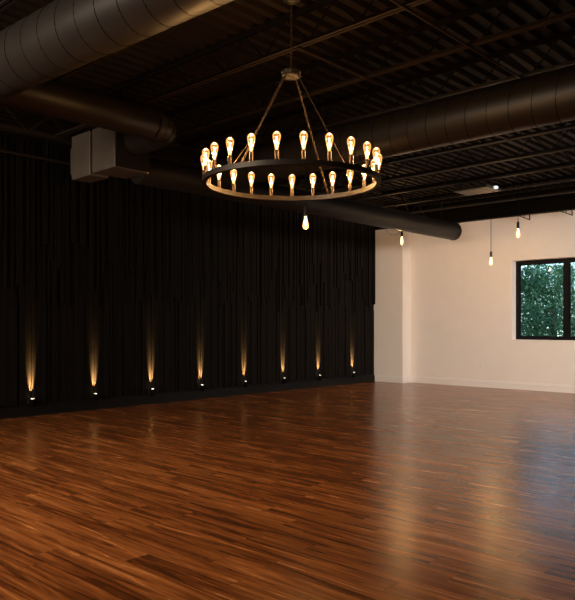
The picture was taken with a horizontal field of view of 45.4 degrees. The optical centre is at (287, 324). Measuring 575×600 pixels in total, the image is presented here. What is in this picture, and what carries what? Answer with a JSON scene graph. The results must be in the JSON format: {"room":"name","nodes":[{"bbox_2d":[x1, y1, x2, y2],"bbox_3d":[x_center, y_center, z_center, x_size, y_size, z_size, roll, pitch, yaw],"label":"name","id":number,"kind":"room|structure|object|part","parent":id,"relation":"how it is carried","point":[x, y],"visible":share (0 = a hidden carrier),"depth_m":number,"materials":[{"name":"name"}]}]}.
{"room":"studio","nodes":[
{"label":"studio","id":0,"kind":"room"},
{"bbox_2d":[3,135,223,404],"bbox_3d":[-3.811,-0.775,12.014,0.230,4.550,18.360,0,0,43],"label":"wall","id":1,"kind":"structure","parent":0,"point":[3,135],"depth_m":11.64,"materials":[{"name":"black paint"}]},
{"bbox_2d":[27,398,34,406],"bbox_3d":[-4.198,1.276,11.318,0.102,0.128,0.120,0,0,43],"label":"uplight","id":2,"kind":"object","parent":1,"relation":"attached to","point":[31,402],"visible":1,"depth_m":11.28,"materials":[{"name":"black paint"}]},
{"bbox_2d":[30,398,34,406],"bbox_3d":[-4.192,1.276,11.313,0.086,0.128,0.086,0,0,43],"label":"lamp","id":3,"kind":"object","parent":2,"relation":"attached to","point":[32,401],"depth_m":11.27,"materials":[{"name":"black metal"}]},
{"bbox_2d":[91,393,97,400],"bbox_3d":[-3.399,1.276,12.173,0.102,0.128,0.120,0,0,43],"label":"uplight","id":4,"kind":"object","parent":1,"relation":"attached to","point":[94,396],"visible":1,"depth_m":12.14,"materials":[{"name":"black paint"}]},
{"bbox_2d":[148,389,154,395],"bbox_3d":[-2.564,1.276,13.068,0.102,0.128,0.120,0,0,43],"label":"uplight","id":5,"kind":"object","parent":1,"relation":"attached to","point":[151,391],"visible":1,"depth_m":13.03,"materials":[{"name":"black paint"}]},
{"bbox_2d":[0,135,373,406],"bbox_3d":[-2.470,-0.865,13.242,0.054,4.330,13.984,0,0,43],"label":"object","id":6,"kind":"structure","parent":1,"relation":"attached to","point":[293,343],"depth_m":13.13,"materials":[{"name":"black fabric"}]},
{"bbox_2d":[0,134,374,313],"bbox_3d":[-2.461,-1.657,13.233,0.078,2.747,13.984,0,0,43],"label":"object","id":7,"kind":"structure","parent":1,"relation":"attached to","point":[347,241],"depth_m":13.41,"materials":[{"name":"black fabric"}]},
{"bbox_2d":[0,374,374,418],"bbox_3d":[-2.468,1.400,13.243,0.055,0.200,13.988,0,0,43],"label":"baseboard","id":8,"kind":"structure","parent":1,"relation":"attached to","point":[24,410],"depth_m":13.30,"materials":[{"name":"grey paint"}]},
{"bbox_2d":[198,385,203,390],"bbox_3d":[-1.736,1.276,13.954,0.102,0.128,0.120,0,0,43],"label":"uplight","id":9,"kind":"object","parent":1,"relation":"attached to","point":[201,387],"visible":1,"depth_m":13.92,"materials":[{"name":"black paint"}]},
{"bbox_2d":[242,381,247,386],"bbox_3d":[-0.907,1.276,14.842,0.102,0.128,0.120,0,0,43],"label":"uplight","id":10,"kind":"object","parent":1,"relation":"attached to","point":[245,383],"visible":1,"depth_m":14.80,"materials":[{"name":"black paint"}]},
{"bbox_2d":[281,378,286,383],"bbox_3d":[-0.071,1.276,15.737,0.102,0.128,0.120,0,0,43],"label":"uplight","id":11,"kind":"object","parent":1,"relation":"attached to","point":[284,380],"visible":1,"depth_m":15.70,"materials":[{"name":"black paint"}]},
{"bbox_2d":[0,381,574,599],"bbox_3d":[1.779,1.560,6.740,15.200,0.120,18.480,0,0,43],"label":"floor","id":12,"kind":"structure","parent":0,"point":[374,490],"depth_m":6.05,"materials":[{"name":"brown wood"}]},
{"bbox_2d":[0,0,574,206],"bbox_3d":[1.923,-3.110,6.797,15.332,0.120,18.760,0,0,43],"label":"ceiling","id":13,"kind":"structure","parent":0,"point":[233,18],"depth_m":8.31,"materials":[{"name":"brown metal"}]},
{"bbox_2d":[0,0,18,12],"bbox_3d":[-0.046,-2.874,3.628,13.380,0.349,0.090,0,0,43],"label":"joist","id":14,"kind":"object","parent":13,"relation":"attached to","point":[5,4],"visible":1,"depth_m":5.79,"materials":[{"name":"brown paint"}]},
{"bbox_2d":[0,140,69,164],"bbox_3d":[-1.951,-2.832,12.973,0.048,0.434,14.300,0,0,43],"label":"pipe","id":15,"kind":"object","parent":13,"relation":"hanging from","point":[1,150],"visible":0.34,"depth_m":10.82,"materials":[{"name":"black metal"}]},
{"bbox_2d":[0,33,157,108],"bbox_3d":[0.759,-2.874,4.490,13.380,0.349,0.090,0,0,43],"label":"joist","id":16,"kind":"object","parent":13,"relation":"attached to","point":[72,72],"visible":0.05,"depth_m":7.21,"materials":[{"name":"brown paint"}]},
{"bbox_2d":[70,100,148,182],"bbox_3d":[-2.582,-2.564,9.773,1.345,0.969,0.560,0,0,43],"label":"box","id":17,"kind":"object","parent":13,"relation":"hanging from","point":[97,154],"visible":0.7,"depth_m":9.44,"materials":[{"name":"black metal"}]},
{"bbox_2d":[0,80,176,154],"bbox_3d":[-2.424,-2.500,8.218,0.990,0.389,2.524,0,0,43],"label":"duct","id":18,"kind":"object","parent":17,"relation":"attached to","point":[145,129],"visible":1,"depth_m":7.90,"materials":[{"name":"black metal"}]},
{"bbox_2d":[0,0,233,100],"bbox_3d":[-1.406,-2.385,5.308,6.315,0.523,0.523,0,0,40],"label":"duct","id":19,"kind":"object","parent":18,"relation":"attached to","point":[56,39],"visible":1,"depth_m":5.29,"materials":[{"name":"black metal"}]},
{"bbox_3d":[-2.096,-2.400,9.319,0.015,0.580,0.540,0,0,43],"label":"panel","id":20,"kind":"part","parent":17,"relation":"part of","materials":[{"name":"brown metal"}]},
{"bbox_2d":[0,106,427,216],"bbox_3d":[-1.243,-2.873,12.339,0.140,0.345,14.340,0,0,43],"label":"girder","id":21,"kind":"object","parent":13,"relation":"attached to","point":[23,130],"visible":0.29,"depth_m":11.42,"materials":[{"name":"black metal"}]},
{"bbox_2d":[53,0,430,137],"bbox_3d":[1.551,-2.874,5.338,13.380,0.349,0.090,0,0,43],"label":"joist","id":22,"kind":"object","parent":13,"relation":"attached to","point":[317,4],"visible":0.73,"depth_m":7.13,"materials":[{"name":"brown paint"}]},
{"bbox_2d":[200,0,381,200],"bbox_3d":[0.034,-2.110,5.892,1.543,1.820,1.539,0,0,-38],"label":"chandelier","id":23,"kind":"object","parent":13,"relation":"hanging from","point":[290,73],"visible":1,"depth_m":5.67,"materials":[{"name":"brown metal"}]},
{"bbox_3d":[-0.671,-1.385,5.658,0.063,0.140,0.063,0,0,43],"label":"bulb","id":24,"kind":"part","parent":23,"relation":"part of","materials":[{"name":"orange glass"}]},
{"bbox_3d":[-0.581,-1.385,5.477,0.063,0.140,0.063,0,0,43],"label":"bulb","id":25,"kind":"part","parent":23,"relation":"part of","materials":[{"name":"orange glass"}]},
{"bbox_3d":[-0.446,-1.385,5.327,0.063,0.140,0.063,0,0,43],"label":"bulb","id":26,"kind":"part","parent":23,"relation":"part of","materials":[{"name":"orange glass"}]},
{"bbox_3d":[-0.275,-1.385,5.219,0.063,0.140,0.063,0,0,43],"label":"bulb","id":27,"kind":"part","parent":23,"relation":"part of","materials":[{"name":"orange glass"}]},
{"bbox_3d":[-0.343,-1.385,6.535,0.063,0.140,0.063,0,0,43],"label":"bulb","id":28,"kind":"part","parent":23,"relation":"part of","materials":[{"name":"orange glass"}]},
{"bbox_3d":[-0.220,-1.680,5.586,0.007,0.885,0.664,0,0,39],"label":"power cord","id":29,"kind":"part","parent":23,"relation":"part of","materials":[{"name":"brown fabric"}]},
{"bbox_3d":[-0.183,-1.693,5.551,0.021,0.904,0.649,0,0,32],"label":"chain","id":30,"kind":"part","parent":23,"relation":"part of","materials":[{"name":"gold metal"}]},
{"bbox_3d":[-0.081,-1.385,5.161,0.063,0.140,0.063,0,0,43],"label":"bulb","id":31,"kind":"part","parent":23,"relation":"part of","materials":[{"name":"orange glass"}]},
{"bbox_3d":[0.032,-2.459,5.895,0.019,0.540,0.019,0,0,-2],"label":"chain","id":32,"kind":"part","parent":23,"relation":"part of","materials":[{"name":"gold metal"}]},
{"bbox_3d":[0.121,-1.385,5.158,0.063,0.140,0.063,0,0,43],"label":"bulb","id":33,"kind":"part","parent":23,"relation":"part of","materials":[{"name":"orange glass"}]},
{"bbox_3d":[0.229,-1.693,6.250,0.021,0.904,0.649,0,0,29],"label":"chain","id":34,"kind":"part","parent":23,"relation":"part of","materials":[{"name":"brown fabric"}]},
{"bbox_3d":[0.317,-1.385,5.210,0.063,0.140,0.063,0,0,43],"label":"bulb","id":35,"kind":"part","parent":23,"relation":"part of","materials":[{"name":"orange glass"}]},
{"bbox_3d":[0.491,-1.385,5.312,0.063,0.140,0.063,0,0,43],"label":"bulb","id":36,"kind":"part","parent":23,"relation":"part of","materials":[{"name":"orange glass"}]},
{"bbox_3d":[0.631,-1.385,5.457,0.063,0.140,0.063,0,0,43],"label":"bulb","id":37,"kind":"part","parent":23,"relation":"part of","materials":[{"name":"orange glass"}]},
{"bbox_3d":[0.727,-1.385,5.635,0.063,0.140,0.063,0,0,43],"label":"bulb","id":38,"kind":"part","parent":23,"relation":"part of","materials":[{"name":"orange glass"}]},
{"bbox_2d":[131,157,461,239],"bbox_3d":[0.897,-2.521,12.975,0.416,1.057,8.850,0,0,43],"label":"duct","id":39,"kind":"object","parent":13,"relation":"hanging from","point":[162,174],"visible":0.78,"depth_m":12.15,"materials":[{"name":"black metal"}]},
{"bbox_2d":[303,98,308,228],"bbox_3d":[0.237,-2.150,9.001,0.079,1.798,0.079,0,0,43],"label":"pendant bulb","id":40,"kind":"object","parent":13,"relation":"hanging from","point":[305,215],"visible":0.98,"depth_m":9.00,"materials":[{"name":"black paint"}]},
{"bbox_2d":[303,206,307,215],"bbox_3d":[0.237,-1.488,9.001,0.056,0.134,0.056,0,0,43],"label":"socket","id":41,"kind":"object","parent":40,"relation":"attached to","point":[305,207],"depth_m":8.98,"materials":[{"name":"black metal"}]},
{"bbox_3d":[0.237,-2.282,9.001,0.011,1.534,0.011,0,0,21],"label":"cord","id":42,"kind":"part","parent":40,"relation":"part of","materials":[{"name":"black paint"}]},
{"bbox_2d":[167,0,574,136],"bbox_3d":[2.315,-2.874,6.157,13.380,0.349,0.090,0,0,43],"label":"joist","id":43,"kind":"object","parent":13,"relation":"attached to","point":[448,19],"visible":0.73,"depth_m":7.36,"materials":[{"name":"brown paint"}]},
{"bbox_2d":[179,29,574,164],"bbox_3d":[3.107,-2.874,7.005,13.380,0.349,0.090,0,0,43],"label":"joist","id":44,"kind":"object","parent":13,"relation":"attached to","point":[560,36],"visible":0.9,"depth_m":8.54,"materials":[{"name":"brown paint"}]},
{"bbox_2d":[296,46,528,149],"bbox_3d":[1.889,-2.686,8.587,0.026,0.026,5.270,0,0,43],"label":"conduit","id":45,"kind":"object","parent":44,"relation":"attached to","point":[297,47],"visible":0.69,"depth_m":7.49,"materials":[{"name":"black metal"}]},
{"bbox_2d":[389,0,522,78],"bbox_3d":[2.437,-2.686,7.371,0.026,0.026,5.700,0,0,43],"label":"conduit","id":46,"kind":"object","parent":44,"relation":"attached to","point":[393,1],"visible":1,"depth_m":6.39,"materials":[{"name":"black metal"}]},
{"bbox_2d":[212,65,574,189],"bbox_3d":[2.529,-2.570,7.353,9.609,0.958,0.537,0,0,43],"label":"duct","id":47,"kind":"object","parent":13,"relation":"hanging from","point":[546,98],"visible":0.82,"depth_m":7.89,"materials":[{"name":"black metal"}]},
{"bbox_3d":[0.483,-2.837,9.264,0.010,0.424,0.009,0,0,43],"label":"hanger rod","id":48,"kind":"part","parent":47,"relation":"part of","materials":[{"name":"brown paint"}]},
{"bbox_2d":[372,204,416,229],"bbox_3d":[2.773,-2.784,17.797,1.360,0.529,0.150,0,0,43],"label":"lintel beam","id":49,"kind":"structure","parent":13,"relation":"attached to","point":[410,207],"depth_m":17.60,"materials":[{"name":"black metal"}]},
{"bbox_2d":[275,122,574,184],"bbox_3d":[4.684,-2.874,8.693,13.380,0.349,0.090,0,0,43],"label":"joist","id":50,"kind":"object","parent":13,"relation":"attached to","point":[562,127],"visible":0.29,"depth_m":10.67,"materials":[{"name":"brown paint"}]},
{"bbox_2d":[315,128,574,192],"bbox_3d":[5.469,-2.874,9.533,13.380,0.349,0.090,0,0,43],"label":"joist","id":51,"kind":"object","parent":13,"relation":"attached to","point":[552,150],"visible":0.55,"depth_m":11.82,"materials":[{"name":"brown paint"}]},
{"bbox_2d":[350,145,574,200],"bbox_3d":[6.267,-2.874,10.389,13.380,0.349,0.090,0,0,43],"label":"joist","id":52,"kind":"object","parent":13,"relation":"attached to","point":[568,165],"visible":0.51,"depth_m":12.96,"materials":[{"name":"brown paint"}]},
{"bbox_2d":[452,164,500,195],"bbox_3d":[3.653,-2.801,13.172,0.780,0.495,0.600,0,0,43],"label":"ceiling fixture","id":53,"kind":"object","parent":13,"relation":"hanging from","point":[479,189],"visible":0.9,"depth_m":13.07,"materials":[{"name":"black"}]},
{"bbox_2d":[458,188,493,194],"bbox_3d":[3.609,-2.557,13.213,0.540,0.006,0.480,0,0,43],"label":"diffuser","id":54,"kind":"object","parent":53,"relation":"attached to","point":[474,191],"depth_m":13.16,"materials":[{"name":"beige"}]},
{"bbox_2d":[382,161,574,207],"bbox_3d":[7.059,-2.874,11.236,13.380,0.349,0.090,0,0,43],"label":"joist","id":55,"kind":"object","parent":13,"relation":"attached to","point":[571,162],"visible":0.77,"depth_m":14.00,"materials":[{"name":"brown paint"}]},
{"bbox_2d":[410,174,574,213],"bbox_3d":[7.857,-2.874,12.091,13.380,0.349,0.090,0,0,43],"label":"joist","id":56,"kind":"object","parent":13,"relation":"attached to","point":[568,176],"visible":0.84,"depth_m":14.98,"materials":[{"name":"brown paint"}]},
{"bbox_2d":[417,184,574,222],"bbox_3d":[8.277,-2.782,13.068,14.100,0.524,0.180,0,0,43],"label":"beam","id":57,"kind":"structure","parent":13,"relation":"attached to","point":[561,202],"depth_m":16.02,"materials":[{"name":"black metal"}]},
{"bbox_2d":[516,221,519,237],"bbox_3d":[4.366,-2.352,13.026,0.079,1.393,0.079,0,0,43],"label":"pendant bulb","id":58,"kind":"object","parent":13,"relation":"hanging from","point":[518,222],"visible":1,"depth_m":13.01,"materials":[{"name":"glass"}]},
{"bbox_2d":[410,210,574,384],"bbox_3d":[8.174,-0.775,13.588,15.200,4.550,0.300,0,0,43],"label":"wall","id":59,"kind":"structure","parent":0,"point":[463,305],"depth_m":16.62,"materials":[{"name":"beige paint"}]},
{"bbox_2d":[374,229,409,375],"bbox_3d":[2.752,-0.775,18.192,0.930,4.550,0.369,0,0,43],"label":"column","id":60,"kind":"structure","parent":59,"relation":"attached to","point":[392,258],"depth_m":17.95,"materials":[{"name":"beige paint"}]},
{"bbox_2d":[375,375,574,392],"bbox_3d":[7.938,1.413,13.335,15.000,0.175,0.392,0,0,43],"label":"baseboard","id":61,"kind":"structure","parent":59,"relation":"attached to","point":[379,378],"depth_m":16.65,"materials":[{"name":"white paint"}]},
{"bbox_2d":[515,258,574,340],"bbox_3d":[6.214,-0.570,15.393,2.370,1.860,0.287,0,0,43],"label":"window","id":62,"kind":"structure","parent":59,"relation":"in","point":[566,262],"depth_m":15.57,"materials":[{"name":"black metal"}]},
{"bbox_3d":[5.864,-0.570,15.869,1.060,1.710,0.040,0,0,43],"label":"sash","id":63,"kind":"part","parent":62,"relation":"part of","materials":[{"name":"black metal"}]},
{"bbox_3d":[6.188,0.351,15.366,2.370,0.018,0.212,0,0,43],"label":"sill","id":64,"kind":"part","parent":62,"relation":"part of","materials":[{"name":"white paint"}]},
{"bbox_3d":[6.712,-0.570,15.077,1.060,1.710,0.040,0,0,43],"label":"sash","id":65,"kind":"part","parent":62,"relation":"part of","materials":[{"name":"black metal"}]},
{"label":"outside","id":66,"kind":"structure","parent":0,"visible":0},
{"bbox_3d":[17.933,1.700,35.027,50.000,0.200,44.320,0,0,43],"label":"ground","id":67,"kind":"structure","parent":66,"visible":0},
{"bbox_2d":[521,265,561,335],"bbox_3d":[6.593,-0.046,20.141,3.030,3.624,2.495,0,0,43],"label":"tree","id":68,"kind":"object","parent":67,"relation":"on","point":[537,322],"visible":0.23,"depth_m":19.60,"materials":[{"name":"green plant"}]},
{"bbox_2d":[521,263,574,335],"bbox_3d":[8.874,-0.166,23.186,2.716,4.031,2.717,0,0,9],"label":"tree","id":69,"kind":"object","parent":67,"relation":"on","point":[557,283],"visible":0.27,"depth_m":22.96,"materials":[{"name":"green plant"}]},
{"bbox_2d":[521,263,574,335],"bbox_3d":[10.526,-0.428,27.703,2.885,4.601,2.606,0,0,43],"label":"tree","id":70,"kind":"object","parent":67,"relation":"on","point":[555,265],"visible":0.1,"depth_m":27.27,"materials":[{"name":"green plant"}]},
{"bbox_2d":[527,263,574,335],"bbox_3d":[12.285,-0.597,31.785,2.721,4.809,2.531,0,0,9],"label":"tree","id":71,"kind":"object","parent":67,"relation":"on","point":[561,263],"visible":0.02,"depth_m":31.48,"materials":[{"name":"green plant"}]}
]}

